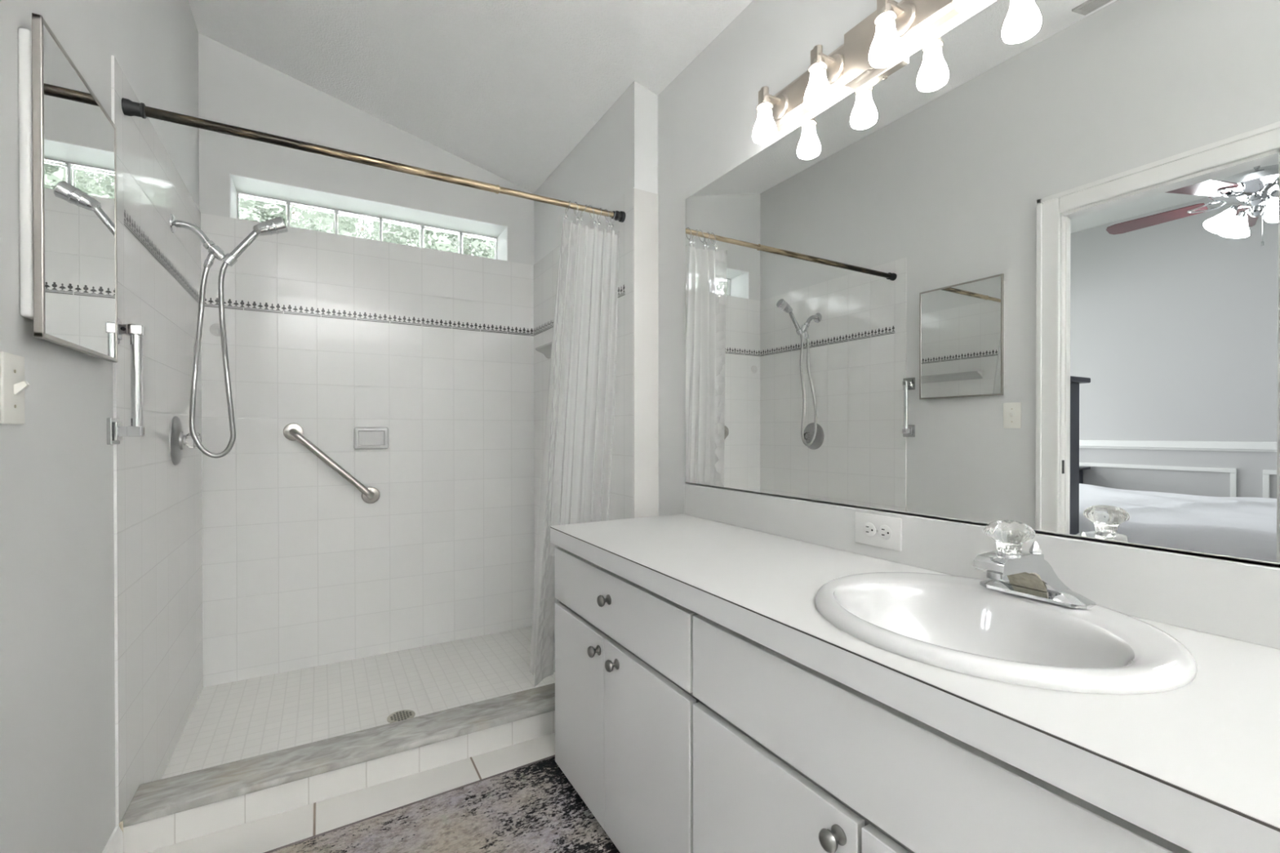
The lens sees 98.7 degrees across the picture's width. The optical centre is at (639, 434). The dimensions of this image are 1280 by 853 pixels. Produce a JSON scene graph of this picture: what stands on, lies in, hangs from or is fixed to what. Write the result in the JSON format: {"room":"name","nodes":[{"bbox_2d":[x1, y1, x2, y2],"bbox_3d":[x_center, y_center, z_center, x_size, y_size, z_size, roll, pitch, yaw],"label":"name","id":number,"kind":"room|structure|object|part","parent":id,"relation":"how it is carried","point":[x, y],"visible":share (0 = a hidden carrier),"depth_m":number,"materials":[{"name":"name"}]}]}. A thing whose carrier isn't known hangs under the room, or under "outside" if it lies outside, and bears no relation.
{"room":"bathroom","nodes":[
{"label":"bathroom","id":0,"kind":"room"},
{"bbox_2d":[0,0,199,852],"bbox_3d":[-0.640,-0.340,0.088,0.081,3.050,5.998,0,0,-30],"label":"wall","id":1,"kind":"structure","parent":0,"point":[58,795],"depth_m":1.15,"materials":[{"name":"grey paint"}]},
{"bbox_2d":[0,351,30,424],"bbox_3d":[-1.085,-0.079,0.961,0.023,0.122,0.078,0,0,-30],"label":"light switch","id":2,"kind":"object","parent":1,"relation":"attached to","point":[13,384],"visible":1,"depth_m":0.95,"materials":[{"name":"beige plastic"}]},
{"bbox_2d":[17,13,117,362],"bbox_3d":[-1.202,-0.468,1.169,0.033,0.582,0.423,0,0,-30],"label":"medicine cabinet","id":3,"kind":"object","parent":1,"relation":"attached to","point":[68,140],"visible":1,"depth_m":1.08,"materials":[{"name":"silver metal"}]},
{"bbox_2d":[43,24,115,358],"bbox_3d":[-1.192,-0.468,1.175,0.006,0.566,0.407,0,0,-30],"label":"mirror glass","id":4,"kind":"object","parent":3,"relation":"attached to","point":[79,135],"depth_m":1.14,"materials":[{"name":"white"}]},
{"bbox_2d":[102,825,123,852],"bbox_3d":[-1.199,1.078,1.156,0.014,0.105,0.656,0,0,-30],"label":"baseboard","id":5,"kind":"structure","parent":1,"relation":"attached to","point":[114,844],"depth_m":1.41,"materials":[{"name":"white paint"}]},
{"bbox_2d":[106,317,144,444],"bbox_3d":[-1.332,-0.140,1.430,0.067,0.331,0.068,0,0,-30],"label":"handle","id":6,"kind":"object","parent":1,"relation":"attached to","point":[115,430],"visible":0.88,"depth_m":1.42,"materials":[{"name":"silver metal"}]},
{"bbox_3d":[-1.354,-0.008,1.418,0.017,0.068,0.068,0,0,-30],"label":"mounting plate","id":7,"kind":"part","parent":6,"relation":"part of","materials":[{"name":"silver metal"}]},
{"bbox_3d":[-1.354,-0.271,1.417,0.017,0.068,0.068,0,0,-30],"label":"mounting plate","id":8,"kind":"part","parent":6,"relation":"part of","materials":[{"name":"silver metal"}]},
{"bbox_3d":[-1.320,-0.271,1.421,0.053,0.028,0.026,0,0,-30],"label":"bar arm","id":9,"kind":"part","parent":6,"relation":"part of","materials":[{"name":"silver metal"}]},
{"bbox_3d":[-1.319,-0.008,1.423,0.053,0.028,0.026,0,0,-30],"label":"bar arm","id":10,"kind":"part","parent":6,"relation":"part of","materials":[{"name":"silver metal"}]},
{"bbox_2d":[111,55,203,826],"bbox_3d":[-1.667,0.080,1.948,0.006,2.132,1.193,0,0,-30],"label":"tiled wall","id":11,"kind":"structure","parent":0,"point":[157,503],"depth_m":1.75,"materials":[{"name":"white tile"}]},
{"bbox_2d":[123,208,199,303],"bbox_3d":[-1.683,-0.593,1.971,0.006,0.045,1.120,0,0,-30],"label":"trim","id":12,"kind":"structure","parent":11,"relation":"attached to","point":[129,223],"depth_m":1.79,"materials":[{"name":"white tile"}]},
{"bbox_2d":[169,416,201,465],"bbox_3d":[-1.671,0.023,2.031,0.072,0.180,0.180,0,0,-30],"label":"shower valve","id":13,"kind":"object","parent":11,"relation":"attached to","point":[178,439],"visible":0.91,"depth_m":1.99,"materials":[{"name":"silver metal"}]},
{"bbox_3d":[-1.656,0.023,2.039,0.039,0.058,0.058,0,0,-30],"label":"knob","id":14,"kind":"part","parent":13,"relation":"part of","materials":[{"name":"white plastic"}]},
{"bbox_2d":[169,213,288,457],"bbox_3d":[-1.529,-0.380,2.063,0.354,0.934,0.079,0,0,-30],"label":"shower","id":15,"kind":"object","parent":11,"relation":"attached to","point":[277,225],"visible":1,"depth_m":2.03,"materials":[{"name":"silver metal"}]},
{"bbox_3d":[-1.637,-0.737,2.006,0.112,0.075,0.024,0,0,-30],"label":"shower arm","id":16,"kind":"part","parent":15,"relation":"part of","materials":[{"name":"silver metal"}]},
{"bbox_3d":[-1.497,-0.725,2.088,0.116,0.149,0.029,0,0,-30],"label":"handle","id":17,"kind":"part","parent":15,"relation":"part of","materials":[{"name":"silver metal"}]},
{"bbox_2d":[121,97,625,222],"bbox_3d":[-0.737,-0.895,1.884,1.545,0.042,0.042,0,0,-30],"label":"shower rod","id":18,"kind":"object","parent":11,"relation":"attached to","point":[129,108],"visible":1,"depth_m":1.74,"materials":[{"name":"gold metal"}]},
{"bbox_2d":[564,200,570,219],"bbox_3d":[-0.282,-0.872,2.148,0.022,0.083,0.034,0,0,-9],"label":"curtain ring","id":19,"kind":"object","parent":18,"relation":"hanging from","point":[566,215],"visible":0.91,"depth_m":2.13,"materials":[{"name":"silver metal"}]},
{"bbox_2d":[573,202,578,223],"bbox_3d":[-0.250,-0.873,2.167,0.013,0.083,0.036,0,0,-30],"label":"curtain ring","id":20,"kind":"object","parent":18,"relation":"hanging from","point":[577,218],"visible":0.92,"depth_m":2.16,"materials":[{"name":"silver metal"}]},
{"bbox_2d":[580,204,586,224],"bbox_3d":[-0.224,-0.873,2.181,0.027,0.083,0.036,0,0,-6],"label":"curtain ring","id":21,"kind":"object","parent":18,"relation":"hanging from","point":[581,219],"visible":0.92,"depth_m":2.17,"materials":[{"name":"silver metal"}]},
{"bbox_2d":[588,204,596,226],"bbox_3d":[-0.194,-0.873,2.200,0.034,0.083,0.023,0,0,37],"label":"curtain ring","id":22,"kind":"object","parent":18,"relation":"hanging from","point":[594,221],"visible":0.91,"depth_m":2.20,"materials":[{"name":"silver metal"}]},
{"bbox_2d":[529,217,619,686],"bbox_3d":[-0.267,0.079,2.247,0.353,1.827,0.256,0,0,-30],"label":"shower curtain","id":23,"kind":"object","parent":22,"relation":"hanging from","point":[575,480],"visible":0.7,"depth_m":2.23,"materials":[{"name":"white fabric"}]},
{"bbox_2d":[596,208,601,227],"bbox_3d":[-0.164,-0.873,2.217,0.016,0.083,0.034,0,0,-12],"label":"curtain ring","id":24,"kind":"object","parent":18,"relation":"hanging from","point":[598,223],"visible":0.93,"depth_m":2.21,"materials":[{"name":"silver metal"}]},
{"bbox_2d":[604,208,610,230],"bbox_3d":[-0.135,-0.873,2.234,0.034,0.083,0.018,0,0,40],"label":"curtain ring","id":25,"kind":"object","parent":18,"relation":"hanging from","point":[609,224],"visible":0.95,"depth_m":2.23,"materials":[{"name":"silver metal"}]},
{"bbox_2d":[609,210,615,227],"bbox_3d":[-0.111,-0.873,2.248,0.021,0.083,0.034,0,0,-9],"label":"curtain ring","id":26,"kind":"object","parent":18,"relation":"hanging from","point":[611,225],"visible":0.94,"depth_m":2.23,"materials":[{"name":"silver metal"}]},
{"bbox_2d":[144,732,555,852],"bbox_3d":[0.438,1.160,-0.076,1.727,0.050,4.619,0,0,-30],"label":"floor","id":27,"kind":"structure","parent":0,"point":[262,835],"depth_m":1.67,"materials":[{"name":"tile"}]},
{"bbox_2d":[119,683,555,852],"bbox_3d":[-0.746,1.096,1.907,1.551,0.160,0.186,0,0,-30],"label":"shower curb","id":28,"kind":"object","parent":27,"relation":"on","point":[170,811],"visible":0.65,"depth_m":1.72,"materials":[{"name":"tile"}]},
{"bbox_2d":[263,755,620,852],"bbox_3d":[-0.470,1.125,1.120,1.184,0.010,1.201,0,0,-30],"label":"bath rug","id":29,"kind":"object","parent":27,"relation":"on","point":[532,807],"visible":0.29,"depth_m":1.58,"materials":[{"name":"fabric"}]},
{"bbox_2d":[555,546,698,852],"bbox_3d":[0.128,0.742,1.607,0.566,0.770,0.774,0,0,-30],"label":"vanity cabinet","id":30,"kind":"object","parent":27,"relation":"on","point":[624,699],"visible":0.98,"depth_m":1.40,"materials":[{"name":"white wood"}]},
{"bbox_3d":[-0.182,0.819,1.662,0.018,0.524,0.363,0,0,-30],"label":"door","id":31,"kind":"part","parent":30,"relation":"part of","materials":[{"name":"white wood"}]},
{"bbox_3d":[-0.128,0.598,1.516,0.033,0.031,0.031,0,0,-30],"label":"knob","id":32,"kind":"part","parent":30,"relation":"part of","materials":[{"name":"grey metal"}]},
{"bbox_3d":[-0.097,0.442,1.462,0.033,0.031,0.031,0,0,-30],"label":"knob","id":33,"kind":"part","parent":30,"relation":"part of","materials":[{"name":"grey metal"}]},
{"bbox_3d":[-0.074,0.598,1.423,0.033,0.031,0.031,0,0,-30],"label":"knob","id":34,"kind":"part","parent":30,"relation":"part of","materials":[{"name":"grey metal"}]},
{"bbox_3d":[-0.081,0.457,1.485,0.018,0.166,0.767,0,0,-30],"label":"drawer","id":35,"kind":"part","parent":30,"relation":"part of","materials":[{"name":"white wood"}]},
{"bbox_3d":[0.011,0.820,1.329,0.018,0.524,0.402,0,0,-30],"label":"door","id":36,"kind":"part","parent":30,"relation":"part of","materials":[{"name":"white wood"}]},
{"bbox_2d":[692,614,1192,852],"bbox_3d":[0.531,0.745,0.913,0.566,0.770,0.825,0,0,-30],"label":"vanity cabinet","id":37,"kind":"object","parent":27,"relation":"on","point":[788,757],"visible":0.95,"depth_m":0.81,"materials":[{"name":"white wood"}]},
{"bbox_3d":[0.218,0.822,0.972,0.018,0.524,0.406,0,0,-30],"label":"door","id":38,"kind":"part","parent":37,"relation":"part of","materials":[{"name":"white wood"}]},
{"bbox_3d":[0.282,0.596,0.809,0.033,0.031,0.031,0,0,-30],"label":"knob","id":39,"kind":"part","parent":37,"relation":"part of","materials":[{"name":"grey metal"}]},
{"bbox_3d":[0.426,0.823,0.615,0.018,0.524,0.406,0,0,-30],"label":"door","id":40,"kind":"part","parent":37,"relation":"part of","materials":[{"name":"white wood"}]},
{"bbox_2d":[550,484,1279,852],"bbox_3d":[0.518,0.275,0.952,0.550,0.167,2.323,0,0,-30],"label":"countertop","id":41,"kind":"structure","parent":37,"relation":"on","point":[1195,766],"depth_m":0.80,"materials":[{"name":"white laminate"}]},
{"bbox_2d":[854,511,902,551],"bbox_3d":[0.581,0.236,1.345,0.007,0.077,0.129,0,0,-30],"label":"wall outlet","id":42,"kind":"object","parent":41,"relation":"attached to","point":[883,531],"visible":1,"depth_m":1.34,"materials":[{"name":"white plastic"}]},
{"bbox_2d":[862,522,875,536],"bbox_3d":[0.568,0.236,1.362,0.002,0.035,0.035,0,0,-30],"label":"receptacle","id":43,"kind":"object","parent":42,"relation":"attached to","point":[868,528],"depth_m":1.36,"materials":[{"name":"white plastic"}]},
{"bbox_2d":[878,524,891,539],"bbox_3d":[0.590,0.236,1.324,0.002,0.035,0.035,0,0,-30],"label":"receptacle","id":44,"kind":"object","parent":42,"relation":"attached to","point":[884,531],"depth_m":1.32,"materials":[{"name":"white plastic"}]},
{"bbox_2d":[814,571,1197,694],"bbox_3d":[0.548,0.367,0.904,0.476,0.160,0.527,0,0,-30],"label":"sink","id":45,"kind":"object","parent":41,"relation":"in","point":[957,624],"visible":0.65,"depth_m":0.90,"materials":[{"name":"white ceramic"}]},
{"bbox_2d":[973,520,1095,609],"bbox_3d":[0.653,0.217,0.955,0.179,0.143,0.170,0,0,-30],"label":"sink faucet","id":46,"kind":"object","parent":41,"relation":"on","point":[1026,574],"visible":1,"depth_m":0.93,"materials":[{"name":"silver metal"}]},
{"bbox_3d":[0.634,0.217,0.944,0.134,0.028,0.048,0,0,-30],"label":"spout","id":47,"kind":"part","parent":46,"relation":"part of","materials":[{"name":"silver metal"}]},
{"bbox_3d":[0.625,0.199,0.930,0.040,0.012,0.040,0,0,-30],"label":"stem","id":48,"kind":"part","parent":46,"relation":"part of","materials":[{"name":"silver metal"}]},
{"bbox_3d":[0.625,0.172,0.930,0.074,0.054,0.073,0,0,-30],"label":"knob","id":49,"kind":"part","parent":46,"relation":"part of","materials":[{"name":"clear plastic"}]},
{"bbox_3d":[0.673,0.254,0.966,0.040,0.037,0.058,0,0,-30],"label":"underside panel","id":50,"kind":"part","parent":46,"relation":"part of","materials":[{"name":"silver metal"}]},
{"bbox_3d":[0.706,0.229,0.981,0.014,0.076,0.014,0,0,15],"label":"lift rod","id":51,"kind":"part","parent":46,"relation":"part of","materials":[{"name":"silver metal"}]},
{"bbox_3d":[0.707,0.278,0.987,0.054,0.020,0.170,0,0,-30],"label":"plate","id":52,"kind":"part","parent":46,"relation":"part of","materials":[{"name":"silver metal"}]},
{"bbox_2d":[160,626,555,779],"bbox_3d":[-1.027,1.154,2.397,1.557,0.040,1.068,0,0,-30],"label":"floor","id":53,"kind":"structure","parent":0,"point":[231,722],"depth_m":2.39,"materials":[{"name":"tile"}]},
{"bbox_2d":[386,710,415,723],"bbox_3d":[-0.959,1.132,2.207,0.104,0.004,0.104,0,0,-30],"label":"shower drain","id":54,"kind":"object","parent":53,"relation":"on","point":[400,715],"visible":0.93,"depth_m":2.20,"materials":[{"name":"metal"}]},
{"bbox_2d":[198,32,533,265],"bbox_3d":[-1.328,-0.354,2.995,1.687,3.050,0.280,0,0,-30],"label":"wall","id":55,"kind":"structure","parent":0,"point":[236,89],"depth_m":2.68,"materials":[{"name":"grey paint"}]},
{"bbox_2d":[229,173,507,261],"bbox_3d":[-1.387,-1.092,2.956,1.291,0.205,0.278,0,0,-30],"label":"window","id":56,"kind":"structure","parent":55,"relation":"in","point":[251,199],"depth_m":2.93,"materials":[{"name":"clear glass"}]},
{"bbox_2d":[200,213,533,687],"bbox_3d":[-1.295,0.075,2.851,1.545,2.132,0.006,0,0,-30],"label":"tiled wall","id":57,"kind":"structure","parent":0,"point":[300,571],"depth_m":2.77,"materials":[{"name":"white tile"}]},
{"bbox_2d":[209,323,220,336],"bbox_3d":[-1.902,-0.473,2.472,0.060,0.060,0.035,0,0,-30],"label":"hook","id":58,"kind":"object","parent":57,"relation":"attached to","point":[215,329],"visible":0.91,"depth_m":2.48,"materials":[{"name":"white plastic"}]},
{"bbox_2d":[283,422,379,503],"bbox_3d":[-1.500,0.149,2.689,0.417,0.407,0.069,0,0,-30],"label":"grab bar","id":59,"kind":"object","parent":57,"relation":"attached to","point":[293,431],"visible":1,"depth_m":2.65,"materials":[{"name":"silver metal"}]},
{"bbox_2d":[204,296,533,336],"bbox_3d":[-1.295,-0.598,2.847,1.545,0.045,0.006,0,0,-30],"label":"trim","id":60,"kind":"structure","parent":57,"relation":"attached to","point":[213,302],"depth_m":2.78,"materials":[{"name":"white tile"}]},
{"bbox_2d":[353,426,388,448],"bbox_3d":[-1.361,0.019,2.785,0.157,0.110,0.040,0,0,-30],"label":"soap dish","id":61,"kind":"object","parent":57,"relation":"attached to","point":[365,437],"visible":1,"depth_m":2.77,"materials":[{"name":"white ceramic"}]},
{"bbox_2d":[188,0,753,192],"bbox_3d":[0.180,-1.640,0.408,1.707,0.529,5.738,0,0,-30],"label":"ceiling","id":62,"kind":"structure","parent":0,"point":[508,89],"depth_m":2.29,"materials":[{"name":"white paint"}]},
{"bbox_2d":[533,186,634,591],"bbox_3d":[-0.325,0.075,2.724,0.006,2.132,1.199,0,0,-30],"label":"tiled wall","id":63,"kind":"structure","parent":0,"point":[545,270],"depth_m":2.32,"materials":[{"name":"white tile"}]},
{"bbox_2d":[535,342,551,359],"bbox_3d":[-0.394,-0.440,2.759,0.075,0.053,0.570,0,0,-30],"label":"wall shelf","id":64,"kind":"object","parent":63,"relation":"attached to","point":[545,349],"visible":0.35,"depth_m":2.93,"materials":[{"name":"white ceramic"}]},
{"bbox_2d":[533,284,625,335],"bbox_3d":[-0.341,-0.598,2.746,0.006,0.045,1.127,0,0,-30],"label":"trim","id":65,"kind":"structure","parent":63,"relation":"attached to","point":[621,290],"depth_m":3.02,"materials":[{"name":"white tile"}]},
{"bbox_2d":[533,80,657,264],"bbox_3d":[-0.275,-0.134,2.752,0.110,2.610,1.199,0,0,-30],"label":"wall","id":66,"kind":"structure","parent":0,"point":[619,154],"depth_m":2.42,"materials":[{"name":"grey paint"}]},
{"bbox_2d":[633,188,658,518],"bbox_3d":[0.026,0.070,2.231,0.116,2.108,0.006,0,0,-30],"label":"tiled wall","id":67,"kind":"structure","parent":0,"point":[646,204],"depth_m":2.23,"materials":[{"name":"white paint"}]},
{"bbox_2d":[657,0,997,515],"bbox_3d":[0.880,-0.146,0.972,0.100,2.650,5.998,0,0,-30],"label":"wall","id":68,"kind":"structure","parent":0,"point":[708,113],"depth_m":1.95,"materials":[{"name":"grey paint"}]},
{"bbox_2d":[752,0,990,144],"bbox_3d":[0.533,-0.932,1.336,0.130,0.181,0.693,0,0,-30],"label":"vanity light","id":69,"kind":"object","parent":68,"relation":"attached to","point":[877,42],"visible":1,"depth_m":1.37,"materials":[{"name":"white glass"}]},
{"bbox_3d":[0.358,-0.884,1.578,0.070,0.084,0.070,0,0,-30],"label":"lamp shade","id":70,"kind":"part","parent":69,"relation":"part of","materials":[{"name":"white glass"}]},
{"bbox_3d":[0.378,-0.958,1.589,0.078,0.070,0.068,0,0,-30],"label":"lamp arm","id":71,"kind":"part","parent":69,"relation":"part of","materials":[{"name":"silver metal"}]},
{"bbox_3d":[0.456,-0.884,1.409,0.070,0.084,0.070,0,0,-30],"label":"lamp shade","id":72,"kind":"part","parent":69,"relation":"part of","materials":[{"name":"white glass"}]},
{"bbox_3d":[0.476,-0.957,1.420,0.078,0.070,0.068,0,0,-30],"label":"lamp arm","id":73,"kind":"part","parent":69,"relation":"part of","materials":[{"name":"silver metal"}]},
{"bbox_3d":[0.573,-0.958,1.357,0.040,0.130,0.136,0,0,-30],"label":"plate","id":74,"kind":"part","parent":69,"relation":"part of","materials":[{"name":"silver metal"}]},
{"bbox_3d":[0.554,-0.883,1.240,0.070,0.084,0.070,0,0,-30],"label":"lamp shade","id":75,"kind":"part","parent":69,"relation":"part of","materials":[{"name":"white glass"}]},
{"bbox_3d":[0.574,-0.956,1.252,0.078,0.070,0.068,0,0,-30],"label":"lamp arm","id":76,"kind":"part","parent":69,"relation":"part of","materials":[{"name":"silver metal"}]},
{"bbox_3d":[0.652,-0.882,1.072,0.070,0.084,0.070,0,0,-30],"label":"lamp shade","id":77,"kind":"part","parent":69,"relation":"part of","materials":[{"name":"white glass"}]},
{"bbox_2d":[684,0,1279,567],"bbox_3d":[0.717,-0.347,1.144,0.009,1.074,2.162,0,0,-30],"label":"wall mirror","id":78,"kind":"object","parent":68,"relation":"attached to","point":[1026,270],"visible":1,"depth_m":1.07,"materials":[{"name":"white mirror"}]},
{"bbox_2d":[684,484,1279,649],"bbox_3d":[0.753,0.248,1.075,0.020,0.115,2.300,0,0,-30],"label":"backsplash","id":79,"kind":"structure","parent":68,"relation":"attached to","point":[1239,601],"depth_m":0.98,"materials":[{"name":"white laminate"}]},
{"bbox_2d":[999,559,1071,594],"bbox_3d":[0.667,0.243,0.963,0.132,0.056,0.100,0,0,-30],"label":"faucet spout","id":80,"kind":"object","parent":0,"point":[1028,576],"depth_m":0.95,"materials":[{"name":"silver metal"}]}
]}

